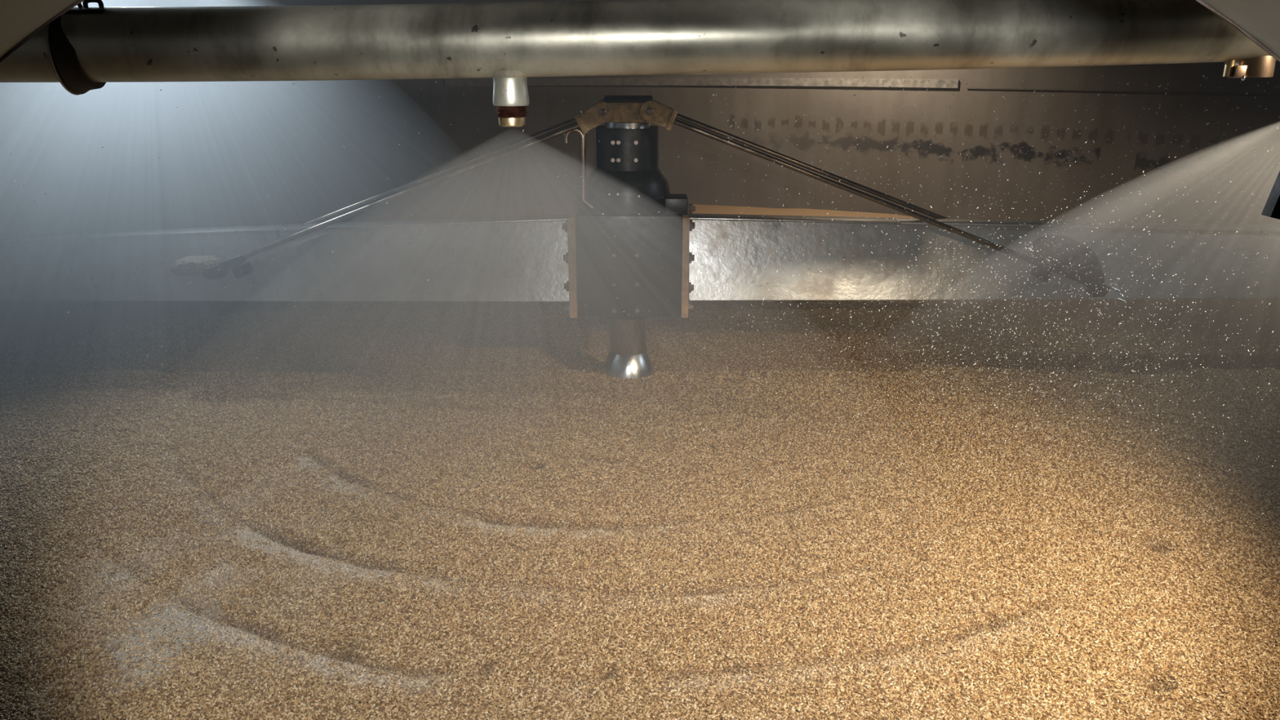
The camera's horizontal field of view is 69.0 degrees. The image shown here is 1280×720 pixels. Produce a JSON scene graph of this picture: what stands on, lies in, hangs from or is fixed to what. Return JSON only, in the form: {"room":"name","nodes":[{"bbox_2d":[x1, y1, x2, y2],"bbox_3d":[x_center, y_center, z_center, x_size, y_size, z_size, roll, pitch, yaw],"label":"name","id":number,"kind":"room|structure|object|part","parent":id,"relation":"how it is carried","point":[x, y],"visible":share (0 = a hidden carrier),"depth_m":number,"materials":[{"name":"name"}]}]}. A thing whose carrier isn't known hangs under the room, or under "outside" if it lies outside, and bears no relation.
{"room":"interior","nodes":[
{"label":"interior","id":0,"kind":"room"},
{"bbox_2d":[0,0,1279,235],"bbox_3d":[-0.055,-0.917,4.118,10.403,2.600,10.403,0,18,0],"label":"wall","id":1,"kind":"structure","parent":0,"point":[211,171],"depth_m":8.04,"materials":[{"name":"grey metal"}]},
{"bbox_2d":[444,77,959,88],"bbox_3d":[0.515,-2.581,8.657,4.641,0.070,0.570,2,18,6],"label":"trim","id":2,"kind":"structure","parent":1,"relation":"attached to","point":[935,83],"depth_m":8.80,"materials":[{"name":"grey metal"}]},
{"bbox_2d":[966,87,1279,97],"bbox_3d":[3.945,-1.987,6.940,0.280,0.010,3.288,-13,22,-35],"label":"trim","id":3,"kind":"structure","parent":1,"relation":"attached to","point":[966,87],"depth_m":7.24,"materials":[{"name":"grey metal"}]},
{"bbox_2d":[8,73,1279,604],"bbox_3d":[0.251,-0.221,2.975,5.616,1.324,2.021,0,18,0],"label":"water droplets","id":4,"kind":"object","parent":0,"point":[946,73],"visible":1,"depth_m":2.92,"materials":[{"name":"white"}]},
{"bbox_3d":[-0.055,-2.182,3.707,10.403,0.060,10.403,0,18,0],"label":"ceiling","id":5,"kind":"structure","parent":0,"visible":0},
{"bbox_2d":[0,0,1276,127],"bbox_3d":[0.008,-1.058,1.354,3.281,1.397,0.153,0,18,0],"label":"pipe","id":6,"kind":"object","parent":5,"relation":"hanging from","point":[85,48],"visible":0.95,"depth_m":1.48,"materials":[{"name":"metal"}]},
{"bbox_2d":[491,70,529,127],"bbox_3d":[-0.216,-0.439,1.561,0.080,0.092,0.080,0,18,0],"label":"nozzle","id":7,"kind":"object","parent":6,"relation":"attached to","point":[510,91],"depth_m":1.54,"materials":[{"name":"silver metal"}]},
{"bbox_2d":[0,0,1279,62],"bbox_3d":[0.000,-0.499,0.324,1.128,1.050,0.285,0,18,0],"label":"rim","id":8,"kind":"object","parent":5,"relation":"hanging from","point":[1259,20],"visible":1,"depth_m":0.55,"materials":[{"name":"grey metal"}]},
{"bbox_2d":[1261,170,1279,219],"bbox_3d":[0.948,-0.702,1.034,0.280,1.104,0.020,0,18,0],"label":"bar","id":9,"kind":"object","parent":5,"relation":"hanging from","point":[1272,207],"visible":1,"depth_m":1.19,"materials":[{"name":"grey metal"}]},
{"bbox_3d":[-0.055,0.347,4.529,10.403,0.060,10.403,0,18,0],"label":"floor","id":10,"kind":"structure","parent":0,"visible":0},
{"bbox_2d":[0,204,1279,719],"bbox_3d":[-0.055,0.094,4.447,10.292,0.173,10.292,0,18,0],"label":"bed","id":11,"kind":"object","parent":10,"relation":"on","point":[525,612],"visible":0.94,"depth_m":3.00,"materials":[{"name":"beige food"}]},
{"bbox_2d":[0,95,1279,379],"bbox_3d":[-0.011,-0.460,4.266,8.334,1.439,0.521,0,18,0],"label":"agitator","id":12,"kind":"object","parent":11,"relation":"on","point":[485,259],"visible":0.97,"depth_m":4.20,"materials":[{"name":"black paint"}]},
{"bbox_2d":[168,254,223,276],"bbox_3d":[-1.952,-0.419,4.124,0.249,0.090,0.131,0,18,0],"label":"heap","id":13,"kind":"object","parent":12,"relation":"on","point":[195,264],"visible":0.94,"depth_m":4.08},
{"bbox_3d":[-1.067,-0.707,4.045,1.701,0.661,0.023,0,18,-1],"label":"tie rod","id":14,"kind":"part","parent":12,"relation":"part of","materials":[{"name":"metal"}]},
{"bbox_3d":[-1.067,-0.803,4.287,1.701,0.656,0.023,0,18,0],"label":"tie rod","id":15,"kind":"part","parent":12,"relation":"part of","materials":[{"name":"metal"}]},
{"bbox_3d":[-0.292,-0.473,4.262,0.032,0.439,0.520,0,18,0],"label":"flange plate","id":16,"kind":"part","parent":12,"relation":"part of","materials":[{"name":"metal"}]},
{"bbox_3d":[-0.190,-1.113,4.197,0.151,0.123,0.024,0,18,0],"label":"link plate","id":17,"kind":"part","parent":12,"relation":"part of","materials":[{"name":"gold metal"}]},
{"bbox_3d":[-0.190,-1.029,3.940,0.151,0.123,0.024,0,18,0],"label":"link plate","id":18,"kind":"part","parent":12,"relation":"part of","materials":[{"name":"gold metal"}]},
{"bbox_3d":[0.074,-1.038,3.937,0.147,0.112,0.024,0,18,0],"label":"link plate","id":19,"kind":"part","parent":12,"relation":"part of","materials":[{"name":"gold metal"}]},
{"bbox_3d":[0.074,-1.122,4.194,0.147,0.112,0.024,0,18,0],"label":"link plate","id":20,"kind":"part","parent":12,"relation":"part of","materials":[{"name":"gold metal"}]},
{"bbox_3d":[0.196,-0.473,4.262,0.030,0.439,0.520,0,18,0],"label":"flange plate","id":21,"kind":"part","parent":12,"relation":"part of","materials":[{"name":"metal"}]},
{"bbox_3d":[1.086,-0.772,4.297,1.969,0.754,0.023,0,18,0],"label":"tie rod","id":22,"kind":"part","parent":12,"relation":"part of","materials":[{"name":"metal"}]},
{"bbox_3d":[1.086,-0.675,4.055,1.969,0.759,0.023,0,18,1],"label":"tie rod","id":23,"kind":"part","parent":12,"relation":"part of","materials":[{"name":"metal"}]},
{"bbox_2d":[1031,234,1105,284],"bbox_3d":[1.904,-0.442,4.125,0.349,0.234,0.115,0,18,0],"label":"heap","id":24,"kind":"object","parent":12,"relation":"on","point":[1061,254],"visible":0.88,"depth_m":4.08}
]}

